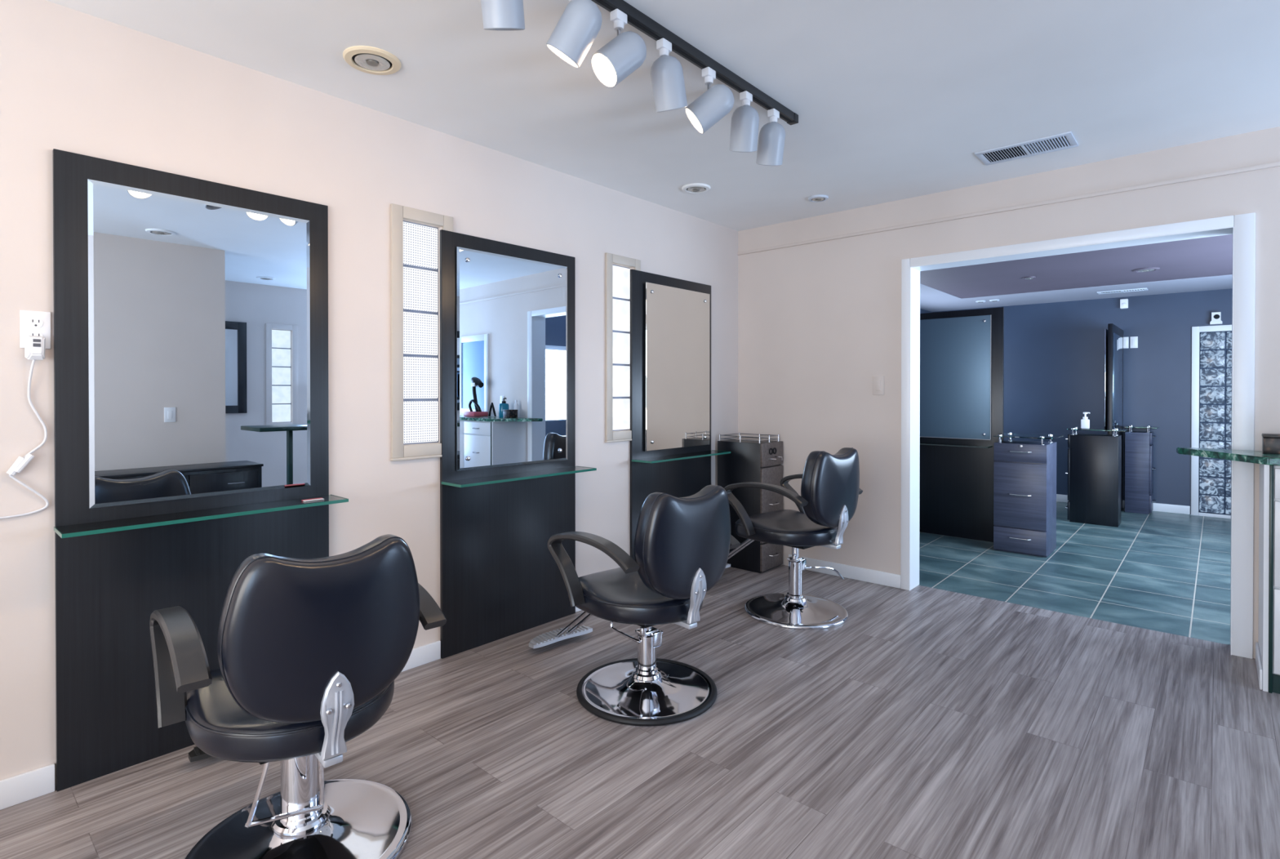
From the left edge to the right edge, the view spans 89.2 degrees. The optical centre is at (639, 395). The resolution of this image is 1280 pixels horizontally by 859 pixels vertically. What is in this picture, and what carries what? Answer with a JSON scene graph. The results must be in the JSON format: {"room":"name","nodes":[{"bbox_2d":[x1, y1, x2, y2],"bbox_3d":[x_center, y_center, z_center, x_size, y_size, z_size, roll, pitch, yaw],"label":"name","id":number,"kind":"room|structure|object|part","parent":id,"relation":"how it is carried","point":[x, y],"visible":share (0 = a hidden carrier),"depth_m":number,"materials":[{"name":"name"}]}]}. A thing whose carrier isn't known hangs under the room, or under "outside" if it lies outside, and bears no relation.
{"room":"salon","nodes":[
{"label":"salon","id":0,"kind":"room"},
{"bbox_2d":[0,0,932,789],"bbox_3d":[-0.031,-0.031,4.112,0.120,2.490,11.020,0,0,42],"label":"wall","id":1,"kind":"structure","parent":0,"point":[73,81],"depth_m":2.64,"materials":[{"name":"paint"}]},
{"bbox_2d":[0,335,48,519],"bbox_3d":[-1.884,0.094,1.903,0.043,0.546,0.227,0,0,42],"label":"power cord","id":2,"kind":"object","parent":1,"relation":"attached to","point":[34,345],"visible":1,"depth_m":1.96,"materials":[{"name":"white plastic"}]},
{"bbox_2d":[19,310,51,348],"bbox_3d":[-1.843,-0.200,1.981,0.008,0.114,0.070,0,0,42],"label":"wall outlet","id":3,"kind":"object","parent":1,"relation":"attached to","point":[37,323],"visible":0.86,"depth_m":1.98,"materials":[{"name":"white plastic"}]},
{"bbox_2d":[27,316,43,328],"bbox_3d":[-1.841,-0.221,1.979,0.002,0.034,0.034,0,0,42],"label":"receptacle","id":4,"kind":"object","parent":3,"relation":"attached to","point":[33,322],"depth_m":1.98,"materials":[{"name":"grey plastic"}]},
{"bbox_2d":[28,330,43,336],"bbox_3d":[-1.841,-0.179,1.979,0.002,0.034,0.034,0,0,42],"label":"receptacle","id":5,"kind":"object","parent":3,"relation":"attached to","point":[39,333],"depth_m":1.98,"materials":[{"name":"grey plastic"}]},
{"bbox_2d":[0,606,581,809],"bbox_3d":[-1.853,1.185,1.974,0.014,0.085,5.393,0,0,42],"label":"baseboard","id":6,"kind":"structure","parent":1,"relation":"attached to","point":[26,786],"depth_m":1.98,"materials":[{"name":"white wood"}]},
{"bbox_2d":[390,203,453,461],"bbox_3d":[-1.007,-0.275,2.963,0.088,1.121,0.306,0,0,42],"label":"window","id":7,"kind":"structure","parent":1,"relation":"in","point":[414,246],"depth_m":2.94,"materials":[{"name":"glass"}]},
{"bbox_3d":[-0.982,0.280,2.944,0.020,0.012,0.306,0,0,42],"label":"sill","id":8,"kind":"part","parent":7,"relation":"part of","materials":[{"name":"paint"}]},
{"bbox_2d":[604,252,640,442],"bbox_3d":[-0.126,-0.281,3.953,0.088,1.117,0.302,0,0,42],"label":"window","id":9,"kind":"structure","parent":1,"relation":"in","point":[617,277],"depth_m":3.93,"materials":[{"name":"glass"}]},
{"bbox_3d":[-0.101,0.271,3.934,0.020,0.012,0.302,0,0,42],"label":"sill","id":10,"kind":"part","parent":9,"relation":"part of","materials":[{"name":"paint"}]},
{"bbox_2d":[0,564,1279,858],"bbox_3d":[0.607,1.266,0.687,5.400,0.060,6.740,0,0,42],"label":"floor","id":11,"kind":"structure","parent":0,"point":[928,722],"depth_m":2.18,"materials":[{"name":"grey wood"}]},
{"bbox_2d":[52,148,348,791],"bbox_3d":[-1.476,0.232,2.265,0.180,1.987,0.837,0,0,42],"label":"station","id":12,"kind":"object","parent":11,"relation":"on","point":[191,424],"visible":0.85,"depth_m":2.20,"materials":[{"name":"black laminate"}]},
{"bbox_2d":[87,178,310,508],"bbox_3d":[-1.524,-0.165,2.309,0.007,1.044,0.672,0,0,42],"label":"mirror","id":13,"kind":"object","parent":12,"relation":"attached to","point":[198,306],"depth_m":2.27,"materials":[{"name":"silver metal"}]},
{"bbox_2d":[55,494,345,533],"bbox_3d":[-1.469,0.409,2.261,0.157,0.010,0.832,0,0,42],"label":"glass shelf","id":14,"kind":"object","parent":12,"relation":"attached to","point":[129,521],"depth_m":2.20,"materials":[{"name":"glass"}]},
{"bbox_2d":[301,497,324,502],"bbox_3d":[-1.251,0.399,2.486,0.030,0.004,0.075,0,0,42],"label":"comb","id":15,"kind":"object","parent":12,"relation":"on","point":[320,498],"visible":1,"depth_m":2.48,"materials":[{"name":"red plastic"}]},
{"bbox_2d":[149,533,446,858],"bbox_3d":[-1.057,0.795,1.916,0.610,0.866,1.033,0,0,-42],"label":"salon chair","id":16,"kind":"object","parent":11,"relation":"on","point":[311,652],"visible":1,"depth_m":1.58,"materials":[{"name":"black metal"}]},
{"bbox_3d":[-1.137,0.696,1.596,0.062,0.293,0.527,0,0,-42],"label":"armrest","id":17,"kind":"part","parent":16,"relation":"part of","materials":[{"name":"grey"}]},
{"bbox_3d":[-1.366,1.182,2.259,0.340,0.023,0.112,0,0,-42],"label":"foot plate","id":18,"kind":"part","parent":16,"relation":"part of","materials":[{"name":"black"}]},
{"bbox_3d":[-0.894,0.975,1.634,0.182,0.186,0.047,0,0,-42],"label":"pump lever","id":19,"kind":"part","parent":16,"relation":"part of","materials":[{"name":"silver metal"}]},
{"bbox_3d":[-0.938,0.822,1.786,0.496,0.109,0.523,0,0,-42],"label":"seat","id":20,"kind":"part","parent":16,"relation":"part of","materials":[{"name":"black leather"}]},
{"bbox_3d":[-0.759,0.571,1.587,0.454,0.413,0.134,0,0,-42],"label":"backrest","id":21,"kind":"part","parent":16,"relation":"part of","materials":[{"name":"black leather"}]},
{"bbox_3d":[-0.732,0.694,1.965,0.062,0.293,0.527,0,0,-42],"label":"armrest","id":22,"kind":"part","parent":16,"relation":"part of","materials":[{"name":"grey"}]},
{"bbox_2d":[440,229,596,658],"bbox_3d":[-0.584,0.226,3.267,0.180,1.987,0.845,0,0,42],"label":"station","id":23,"kind":"object","parent":11,"relation":"on","point":[508,468],"visible":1,"depth_m":3.24,"materials":[{"name":"black laminate"}]},
{"bbox_2d":[456,246,567,471],"bbox_3d":[-0.631,-0.173,3.295,0.048,1.052,0.677,0,0,42],"label":"mirror","id":24,"kind":"object","parent":23,"relation":"attached to","point":[512,308],"depth_m":3.26,"materials":[{"name":"silver metal"}]},
{"bbox_2d":[445,466,595,484],"bbox_3d":[-0.577,0.403,3.262,0.157,0.010,0.840,0,0,42],"label":"glass shelf","id":25,"kind":"object","parent":23,"relation":"attached to","point":[488,477],"depth_m":3.22,"materials":[{"name":"clear glass"}]},
{"bbox_2d":[528,484,740,726],"bbox_3d":[-0.102,0.789,2.832,0.610,0.866,1.033,0,0,-40],"label":"salon chair","id":26,"kind":"object","parent":11,"relation":"on","point":[682,545],"visible":1,"depth_m":2.50,"materials":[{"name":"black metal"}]},
{"bbox_3d":[-0.400,1.177,3.185,0.340,0.023,0.113,0,0,-40],"label":"foot plate","id":27,"kind":"part","parent":26,"relation":"part of","materials":[{"name":"silver metal"}]},
{"bbox_3d":[-0.193,0.690,2.515,0.062,0.293,0.527,0,0,-40],"label":"armrest","id":28,"kind":"part","parent":26,"relation":"part of","materials":[{"name":"grey"}]},
{"bbox_3d":[-0.065,0.975,2.713,0.190,0.078,0.026,0,1,44],"label":"pump lever","id":29,"kind":"part","parent":26,"relation":"part of","materials":[{"name":"silver metal"}]},
{"bbox_3d":[0.012,0.817,2.698,0.496,0.109,0.523,0,0,-40],"label":"seat","id":30,"kind":"part","parent":26,"relation":"part of","materials":[{"name":"black leather"}]},
{"bbox_3d":[0.008,0.882,2.702,0.260,0.023,0.340,0,0,-40],"label":"seat frame","id":31,"kind":"part","parent":26,"relation":"part of","materials":[{"name":"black metal"}]},
{"bbox_3d":[0.184,0.565,2.493,0.454,0.413,0.134,0,0,-40],"label":"backrest","id":32,"kind":"part","parent":26,"relation":"part of","materials":[{"name":"black leather"}]},
{"bbox_3d":[0.225,0.688,2.870,0.062,0.293,0.527,0,0,-40],"label":"armrest","id":33,"kind":"part","parent":26,"relation":"part of","materials":[{"name":"grey"}]},
{"bbox_2d":[630,269,730,560],"bbox_3d":[0.282,0.220,4.239,0.180,1.987,0.842,0,0,42],"label":"station","id":34,"kind":"object","parent":11,"relation":"on","point":[671,452],"visible":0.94,"depth_m":4.20,"materials":[{"name":"black laminate"}]},
{"bbox_2d":[645,281,709,451],"bbox_3d":[0.258,-0.180,4.293,0.035,1.053,0.675,0,0,42],"label":"mirror","id":35,"kind":"object","parent":34,"relation":"attached to","point":[677,317],"depth_m":4.26,"materials":[{"name":"silver metal"}]},
{"bbox_2d":[635,450,727,461],"bbox_3d":[0.288,0.396,4.234,0.157,0.010,0.837,0,0,42],"label":"glass shelf","id":36,"kind":"object","parent":34,"relation":"attached to","point":[675,455],"depth_m":4.19,"materials":[{"name":"clear glass"}]},
{"bbox_2d":[717,432,782,573],"bbox_3d":[0.800,0.745,4.624,0.408,0.933,0.278,0,0,42],"label":"base cabinet","id":37,"kind":"object","parent":11,"relation":"on","point":[758,460],"visible":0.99,"depth_m":4.51,"materials":[{"name":"black laminate"}]},
{"bbox_3d":[0.779,0.302,4.639,0.339,0.048,0.266,0,0,42],"label":"gallery rail","id":38,"kind":"part","parent":37,"relation":"part of","materials":[{"name":"silver metal"}]},
{"bbox_3d":[0.917,1.108,4.521,0.018,0.183,0.278,0,0,42],"label":"drawer","id":39,"kind":"part","parent":37,"relation":"part of","materials":[{"name":"grey laminate"}]},
{"bbox_3d":[0.917,0.752,4.519,0.018,0.510,0.278,0,0,42],"label":"drawer","id":40,"kind":"part","parent":37,"relation":"part of","materials":[{"name":"grey laminate"}]},
{"bbox_3d":[0.917,0.407,4.517,0.018,0.160,0.278,0,0,42],"label":"drawer","id":41,"kind":"part","parent":37,"relation":"part of","materials":[{"name":"grey laminate"}]},
{"bbox_2d":[724,447,862,630],"bbox_3d":[0.747,0.750,3.809,0.629,0.931,1.033,0,0,-42],"label":"salon chair","id":42,"kind":"object","parent":11,"relation":"on","point":[830,490],"visible":0.94,"depth_m":3.48,"materials":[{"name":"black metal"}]},
{"bbox_3d":[0.660,0.619,3.483,0.062,0.293,0.527,0,0,-42],"label":"armrest","id":43,"kind":"part","parent":42,"relation":"part of","materials":[{"name":"grey"}]},
{"bbox_3d":[0.858,0.746,3.672,0.496,0.109,0.523,0,0,-42],"label":"seat","id":44,"kind":"part","parent":42,"relation":"part of","materials":[{"name":"black leather"}]},
{"bbox_3d":[0.855,0.810,3.677,0.260,0.023,0.340,0,0,-42],"label":"seat frame","id":45,"kind":"part","parent":42,"relation":"part of","materials":[{"name":"black metal"}]},
{"bbox_3d":[1.065,0.617,3.852,0.062,0.293,0.527,0,0,-42],"label":"armrest","id":46,"kind":"part","parent":42,"relation":"part of","materials":[{"name":"grey"}]},
{"bbox_3d":[1.056,1.018,3.717,0.306,0.115,0.024,0,0,-27],"label":"pump lever","id":47,"kind":"part","parent":42,"relation":"part of","materials":[{"name":"silver metal"}]},
{"bbox_3d":[1.038,0.494,3.474,0.454,0.413,0.134,0,0,-42],"label":"backrest","id":48,"kind":"part","parent":42,"relation":"part of","materials":[{"name":"black leather"}]},
{"bbox_2d":[1267,465,1273,693],"bbox_3d":[2.723,0.754,2.815,0.012,0.938,0.402,0,0,42],"label":"panel","id":49,"kind":"object","parent":11,"relation":"on","point":[1271,467],"visible":0.47,"depth_m":2.67,"materials":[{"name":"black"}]},
{"bbox_2d":[1272,465,1279,693],"bbox_3d":[3.100,0.757,2.462,1.020,0.936,0.427,0,0,42],"label":"base cabinet","id":50,"kind":"object","parent":11,"relation":"on","point":[1276,569],"visible":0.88,"depth_m":2.66,"materials":[{"name":"white paint"}]},
{"bbox_2d":[1176,447,1279,465],"bbox_3d":[2.995,0.271,2.561,1.373,0.030,0.415,0,0,42],"label":"countertop","id":51,"kind":"structure","parent":50,"relation":"on","point":[1244,455],"depth_m":2.87,"materials":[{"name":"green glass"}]},
{"bbox_2d":[1262,433,1279,454],"bbox_3d":[2.793,0.212,2.828,0.120,0.084,0.104,0,0,42],"label":"patterned box","id":52,"kind":"object","parent":51,"relation":"on","point":[1270,442],"visible":1,"depth_m":2.81,"materials":[{"name":"grey metal"}]},
{"bbox_3d":[2.793,0.177,2.828,0.120,0.014,0.104,0,0,42],"label":"box lid","id":53,"kind":"part","parent":52,"relation":"part of","materials":[{"name":"silver metal"}]},
{"bbox_3d":[2.791,0.967,2.502,0.500,0.345,0.020,0,0,42],"label":"drawer","id":54,"kind":"part","parent":50,"relation":"part of","materials":[{"name":"white paint"}]},
{"bbox_3d":[2.791,0.609,2.500,0.500,0.350,0.020,0,0,42],"label":"drawer","id":55,"kind":"part","parent":50,"relation":"part of","materials":[{"name":"white paint"}]},
{"bbox_3d":[2.791,0.362,2.499,0.500,0.125,0.020,0,0,42],"label":"drawer","id":56,"kind":"part","parent":50,"relation":"part of","materials":[{"name":"white paint"}]},
{"bbox_2d":[46,0,1279,231],"bbox_3d":[0.560,-1.237,0.619,5.400,0.060,6.600,0,0,42],"label":"ceiling","id":57,"kind":"structure","parent":0,"point":[892,100],"depth_m":2.50,"materials":[{"name":"paint"}]},
{"bbox_2d":[342,45,400,75],"bbox_3d":[-0.971,-1.210,2.358,0.196,0.015,0.196,0,0,42],"label":"recessed light","id":58,"kind":"object","parent":57,"relation":"in","point":[366,59],"visible":1,"depth_m":2.34,"materials":[{"name":"beige metal"}]},
{"bbox_3d":[-0.971,-1.206,2.358,0.043,0.006,0.043,0,0,42],"label":"bulb","id":59,"kind":"part","parent":58,"relation":"part of","materials":[{"name":"grey"}]},
{"bbox_2d":[591,0,798,124],"bbox_3d":[-0.267,-1.196,1.780,0.040,0.036,2.835,0,0,42],"label":"track","id":60,"kind":"object","parent":57,"relation":"attached to","point":[636,18],"visible":1,"depth_m":2.28,"materials":[{"name":"black metal"}]},
{"bbox_2d":[480,0,524,30],"bbox_3d":[-0.365,-1.070,1.717,0.110,0.220,0.155,0,0,0],"label":"track spotlight","id":61,"kind":"object","parent":60,"relation":"hanging from","point":[497,15],"visible":1,"depth_m":1.69,"materials":[{"name":"white plastic"}]},
{"bbox_2d":[546,0,602,67],"bbox_3d":[-0.189,-1.067,1.869,0.164,0.227,0.110,0,0,20],"label":"track spotlight","id":62,"kind":"object","parent":60,"relation":"hanging from","point":[580,21],"visible":1,"depth_m":1.83,"materials":[{"name":"white plastic"}]},
{"bbox_2d":[591,8,646,87],"bbox_3d":[-0.064,-1.068,2.008,0.175,0.227,0.110,0,0,-26],"label":"track spotlight","id":63,"kind":"object","parent":60,"relation":"hanging from","point":[626,52],"visible":1,"depth_m":1.98,"materials":[{"name":"white plastic"}]},
{"bbox_3d":[-0.066,-1.107,2.007,0.011,0.060,0.012,0,0,42],"label":"stem","id":64,"kind":"part","parent":63,"relation":"part of","materials":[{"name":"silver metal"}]},
{"bbox_2d":[650,37,687,111],"bbox_3d":[0.099,-1.073,2.214,0.111,0.220,0.155,0,0,24],"label":"track spotlight","id":65,"kind":"object","parent":60,"relation":"hanging from","point":[667,77],"visible":1,"depth_m":2.17,"materials":[{"name":"white plastic"}]},
{"bbox_2d":[685,66,734,133],"bbox_3d":[0.254,-1.071,2.362,0.177,0.226,0.110,0,0,5],"label":"track spotlight","id":66,"kind":"object","parent":60,"relation":"hanging from","point":[715,103],"visible":1,"depth_m":2.32,"materials":[{"name":"white plastic"}]},
{"bbox_3d":[0.250,-1.109,2.362,0.011,0.060,0.012,0,0,42],"label":"stem","id":67,"kind":"part","parent":66,"relation":"part of","materials":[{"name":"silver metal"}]},
{"bbox_2d":[729,90,759,151],"bbox_3d":[0.417,-1.075,2.595,0.110,0.220,0.155,0,0,0],"label":"track spotlight","id":68,"kind":"object","parent":60,"relation":"hanging from","point":[744,124],"visible":1,"depth_m":2.54,"materials":[{"name":"white plastic"}]},
{"bbox_2d":[755,107,785,165],"bbox_3d":[0.554,-1.076,2.749,0.110,0.220,0.153,0,0,-3],"label":"track spotlight","id":69,"kind":"object","parent":60,"relation":"hanging from","point":[771,138],"visible":1,"depth_m":2.70,"materials":[{"name":"white plastic"}]},
{"bbox_2d":[681,182,710,193],"bbox_3d":[0.332,-1.220,3.839,0.170,0.015,0.170,0,0,42],"label":"recessed light","id":70,"kind":"object","parent":57,"relation":"in","point":[695,188],"visible":1,"depth_m":3.81,"materials":[{"name":"paint"}]},
{"bbox_2d":[808,194,828,201],"bbox_3d":[1.107,-1.221,4.035,0.124,0.015,0.124,0,0,42],"label":"recessed light","id":71,"kind":"object","parent":57,"relation":"in","point":[820,197],"visible":1,"depth_m":4.01,"materials":[{"name":"white"}]},
{"bbox_2d":[974,131,1078,165],"bbox_3d":[1.913,-1.219,3.220,0.410,0.009,0.225,0,0,42],"label":"ceiling vent","id":72,"kind":"object","parent":57,"relation":"in","point":[1064,140],"visible":1,"depth_m":3.21,"materials":[{"name":"white metal"}]},
{"bbox_2d":[737,126,1279,658],"bbox_3d":[2.801,-0.001,3.143,5.400,2.443,0.140,0,0,42],"label":"wall","id":73,"kind":"structure","parent":0,"point":[818,321],"depth_m":4.15,"materials":[{"name":"paint"}]},
{"bbox_2d":[788,554,900,588],"bbox_3d":[2.911,1.179,2.950,4.970,0.085,0.014,0,0,42],"label":"baseboard","id":74,"kind":"structure","parent":73,"relation":"attached to","point":[883,578],"depth_m":4.26,"materials":[{"name":"white wood"}]},
{"bbox_2d":[872,376,884,395],"bbox_3d":[1.531,-0.063,4.174,0.076,0.120,0.010,0,0,42],"label":"light switch","id":75,"kind":"object","parent":73,"relation":"attached to","point":[877,381],"visible":1,"depth_m":4.17,"materials":[{"name":"paint"}]},
{"bbox_2d":[737,161,1279,254],"bbox_3d":[2.750,-1.051,3.079,5.400,0.020,0.013,0,0,42],"label":"trim","id":76,"kind":"structure","parent":73,"relation":"attached to","point":[1276,163],"depth_m":3.56,"materials":[{"name":"paint"}]},
{"bbox_2d":[900,212,1255,658],"bbox_3d":[2.293,0.185,3.597,1.608,2.065,0.176,0,0,42],"label":"door frame","id":77,"kind":"structure","parent":73,"relation":"in","point":[1242,226],"depth_m":3.14,"materials":[{"name":"white wood"}]},
{"bbox_2d":[918,502,1231,644],"bbox_3d":[3.599,1.236,5.400,3.600,0.060,4.280,0,0,42],"label":"floor tile","id":78,"kind":"structure","parent":0,"point":[1161,571],"depth_m":4.48,"materials":[{"name":"tile"}]},
{"bbox_2d":[919,306,1004,542],"bbox_3d":[2.563,0.243,5.553,0.940,1.925,0.180,0,0,42],"label":"station","id":79,"kind":"object","parent":78,"relation":"on","point":[962,352],"depth_m":5.48,"materials":[{"name":"black laminate"}]},
{"bbox_2d":[920,315,991,439],"bbox_3d":[2.596,-0.148,5.574,0.759,1.026,0.027,0,0,42],"label":"mirror","id":80,"kind":"object","parent":79,"relation":"attached to","point":[956,350],"depth_m":5.50,"materials":[{"name":"silver metal"}]},
{"bbox_2d":[920,442,992,448],"bbox_3d":[2.543,0.418,5.551,0.815,0.010,0.148,0,0,42],"label":"glass shelf","id":81,"kind":"object","parent":79,"relation":"attached to","point":[946,445],"depth_m":5.47,"materials":[{"name":"clear glass"}]},
{"bbox_2d":[992,431,1063,557],"bbox_3d":[3.028,0.756,5.071,0.404,0.904,0.436,0,0,42],"label":"base cabinet","id":82,"kind":"object","parent":78,"relation":"on","point":[1024,472],"visible":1,"depth_m":4.95,"materials":[{"name":"blue laminate"}]},
{"bbox_3d":[2.806,0.336,5.062,0.027,0.064,0.028,0,0,42],"label":"glass post","id":83,"kind":"part","parent":82,"relation":"part of","materials":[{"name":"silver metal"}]},
{"bbox_3d":[2.880,0.757,4.934,0.159,0.011,0.035,0,0,42],"label":"handle","id":84,"kind":"part","parent":82,"relation":"part of","materials":[{"name":"silver metal"}]},
{"bbox_3d":[2.880,1.089,4.936,0.159,0.011,0.035,0,0,42],"label":"handle","id":85,"kind":"part","parent":82,"relation":"part of","materials":[{"name":"silver metal"}]},
{"bbox_3d":[2.880,0.429,4.932,0.159,0.011,0.035,0,0,42],"label":"handle","id":86,"kind":"part","parent":82,"relation":"part of","materials":[{"name":"silver metal"}]},
{"bbox_3d":[2.895,1.106,4.953,0.354,0.175,0.018,0,0,42],"label":"drawer","id":87,"kind":"part","parent":82,"relation":"part of","materials":[{"name":"blue laminate"}]},
{"bbox_3d":[2.895,0.438,4.949,0.354,0.138,0.018,0,0,42],"label":"drawer","id":88,"kind":"part","parent":82,"relation":"part of","materials":[{"name":"blue laminate"}]},
{"bbox_3d":[2.895,0.763,4.951,0.354,0.492,0.018,0,0,42],"label":"drawer","id":89,"kind":"part","parent":82,"relation":"part of","materials":[{"name":"blue laminate"}]},
{"bbox_3d":[3.037,0.318,5.078,0.404,0.008,0.410,0,0,42],"label":"glass","id":90,"kind":"part","parent":82,"relation":"part of","materials":[{"name":"clear glass"}]},
{"bbox_3d":[3.018,0.337,4.873,0.027,0.064,0.028,0,0,42],"label":"glass post","id":91,"kind":"part","parent":82,"relation":"part of","materials":[{"name":"silver metal"}]},
{"bbox_2d":[1065,426,1127,527],"bbox_3d":[4.308,0.755,6.145,0.466,0.892,0.270,0,0,42],"label":"base cabinet","id":92,"kind":"object","parent":78,"relation":"on","point":[1094,473],"visible":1,"depth_m":6.05,"materials":[{"name":"black laminate"}]},
{"bbox_3d":[4.164,1.098,6.276,0.018,0.175,0.260,0,0,42],"label":"drawer","id":93,"kind":"part","parent":92,"relation":"part of","materials":[{"name":"black laminate"}]},
{"bbox_3d":[4.164,0.755,6.273,0.018,0.492,0.260,0,0,42],"label":"drawer","id":94,"kind":"part","parent":92,"relation":"part of","materials":[{"name":"black laminate"}]},
{"bbox_3d":[4.164,0.436,6.271,0.018,0.126,0.260,0,0,42],"label":"drawer","id":95,"kind":"part","parent":92,"relation":"part of","materials":[{"name":"black laminate"}]},
{"bbox_2d":[1080,412,1089,428],"bbox_3d":[4.251,0.239,6.192,0.073,0.158,0.044,0,0,42],"label":"soap dispenser","id":96,"kind":"object","parent":92,"relation":"on","point":[1085,421],"visible":1,"depth_m":6.18,"materials":[{"name":"white plastic"}]},
{"bbox_3d":[4.317,0.324,6.134,0.440,0.008,0.270,0,0,42],"label":"glass","id":97,"kind":"part","parent":92,"relation":"part of","materials":[{"name":"clear glass"}]},
{"bbox_2d":[1104,323,1123,508],"bbox_3d":[4.787,0.256,6.552,0.071,1.885,0.950,0,0,42],"label":"station","id":98,"kind":"object","parent":78,"relation":"on","point":[1113,335],"depth_m":6.30,"materials":[{"name":"black laminate"}]},
{"bbox_2d":[1104,328,1107,431],"bbox_3d":[4.760,-0.146,6.567,0.008,0.990,0.880,0,0,42],"label":"mirror","id":99,"kind":"object","parent":98,"relation":"attached to","point":[1105,330],"depth_m":6.26,"materials":[{"name":"silver metal"}]},
{"bbox_2d":[1112,332,1122,429],"bbox_3d":[4.768,-0.126,6.480,0.006,0.950,0.760,0,0,42],"label":"mirror","id":100,"kind":"object","parent":98,"relation":"attached to","point":[1117,337],"depth_m":6.45,"materials":[{"name":"blue mirror"}]},
{"bbox_2d":[1124,425,1159,514],"bbox_3d":[5.156,0.755,6.675,0.265,0.886,0.250,0,0,42],"label":"base cabinet","id":101,"kind":"object","parent":78,"relation":"on","point":[1139,446],"visible":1,"depth_m":6.60,"materials":[{"name":"blue laminate"}]},
{"bbox_3d":[5.156,0.326,6.673,0.265,0.008,0.250,0,0,42],"label":"glass","id":102,"kind":"part","parent":101,"relation":"part of","materials":[{"name":"clear glass"}]},
{"bbox_3d":[5.214,0.436,6.621,0.018,0.120,0.240,0,0,42],"label":"drawer","id":103,"kind":"part","parent":101,"relation":"part of","materials":[{"name":"blue laminate"}]},
{"bbox_3d":[5.214,0.752,6.623,0.018,0.492,0.240,0,0,42],"label":"drawer","id":104,"kind":"part","parent":101,"relation":"part of","materials":[{"name":"blue laminate"}]},
{"bbox_3d":[5.214,1.096,6.625,0.018,0.175,0.240,0,0,42],"label":"drawer","id":105,"kind":"part","parent":101,"relation":"part of","materials":[{"name":"blue laminate"}]},
{"bbox_2d":[920,234,1232,311],"bbox_3d":[3.599,-1.074,5.386,3.600,0.080,4.280,0,0,42],"label":"ceiling","id":106,"kind":"structure","parent":0,"point":[1207,256],"depth_m":5.68,"materials":[{"name":"paint"}]},
{"bbox_2d":[1022,275,1035,279],"bbox_3d":[3.424,-1.032,5.716,0.100,0.015,0.100,0,0,42],"label":"recessed light","id":107,"kind":"object","parent":106,"relation":"in","point":[1028,277],"visible":1,"depth_m":5.69,"materials":[{"name":"paint"}]},
{"bbox_2d":[1097,287,1147,293],"bbox_3d":[4.794,-1.036,6.457,0.400,0.009,0.150,0,0,42],"label":"ceiling vent","id":108,"kind":"object","parent":106,"relation":"in","point":[1145,288],"visible":1,"depth_m":6.43,"materials":[{"name":"white metal"}]},
{"bbox_2d":[1132,266,1159,271],"bbox_3d":[4.161,-1.030,5.340,0.180,0.015,0.180,0,0,42],"label":"recessed light","id":109,"kind":"object","parent":106,"relation":"in","point":[1148,268],"visible":1,"depth_m":5.31,"materials":[{"name":"paint"}]},
{"bbox_2d":[932,288,1231,515],"bbox_3d":[5.062,-0.049,7.035,3.600,2.490,0.120,0,0,42],"label":"wall","id":110,"kind":"structure","parent":0,"point":[1054,352],"depth_m":7.01,"materials":[{"name":"paint"}]},
{"bbox_2d":[1056,493,1190,514],"bbox_3d":[3.184,1.161,5.769,2.490,0.085,4.280,0,0,42],"label":"baseboard","id":111,"kind":"structure","parent":110,"relation":"attached to","point":[1167,508],"depth_m":6.66,"materials":[{"name":"white wood"}]},
{"bbox_2d":[1120,298,1128,308],"bbox_3d":[5.115,-0.968,6.860,0.068,0.100,0.062,0,0,42],"label":"detector","id":112,"kind":"object","parent":110,"relation":"attached to","point":[1123,302],"visible":1,"depth_m":6.84,"materials":[{"name":"white plastic"}]},
{"bbox_2d":[1123,337,1128,348],"bbox_3d":[5.136,-0.558,6.879,0.064,0.120,0.010,0,0,42],"label":"light switch","id":113,"kind":"object","parent":110,"relation":"attached to","point":[1126,340],"visible":0.77,"depth_m":6.87,"materials":[{"name":"white plastic"}]},
{"bbox_2d":[1129,336,1137,347],"bbox_3d":[5.194,-0.558,6.828,0.064,0.120,0.010,0,0,42],"label":"light switch","id":114,"kind":"object","parent":110,"relation":"attached to","point":[1133,340],"visible":1,"depth_m":6.83,"materials":[{"name":"white plastic"}]},
{"bbox_2d":[1191,324,1231,518],"bbox_3d":[5.821,0.270,6.313,0.700,1.916,0.081,0,0,42],"label":"window","id":115,"kind":"structure","parent":110,"relation":"in","point":[1211,351],"depth_m":6.44,"materials":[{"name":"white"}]},
{"bbox_2d":[1209,311,1222,324],"bbox_3d":[5.657,-0.757,6.375,0.090,0.115,0.067,0,0,42],"label":"security camera","id":116,"kind":"object","parent":110,"relation":"attached to","point":[1215,316],"visible":1,"depth_m":6.36,"materials":[{"name":"white plastic"}]},
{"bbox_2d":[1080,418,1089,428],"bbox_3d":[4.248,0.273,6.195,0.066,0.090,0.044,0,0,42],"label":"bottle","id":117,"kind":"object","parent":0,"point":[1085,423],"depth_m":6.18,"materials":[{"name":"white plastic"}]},
{"bbox_2d":[1257,463,1269,691],"bbox_3d":[2.725,0.753,2.838,0.016,0.938,0.424,0,0,42],"label":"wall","id":118,"kind":"structure","parent":0,"point":[1264,477],"depth_m":2.68,"materials":[{"name":"white paint"}]},
{"bbox_2d":[1255,642,1262,689],"bbox_3d":[2.710,1.180,2.844,0.010,0.085,0.400,0,0,42],"label":"baseboard","id":119,"kind":"structure","parent":118,"relation":"attached to","point":[1258,661],"depth_m":2.77,"materials":[{"name":"white wood"}]}
]}

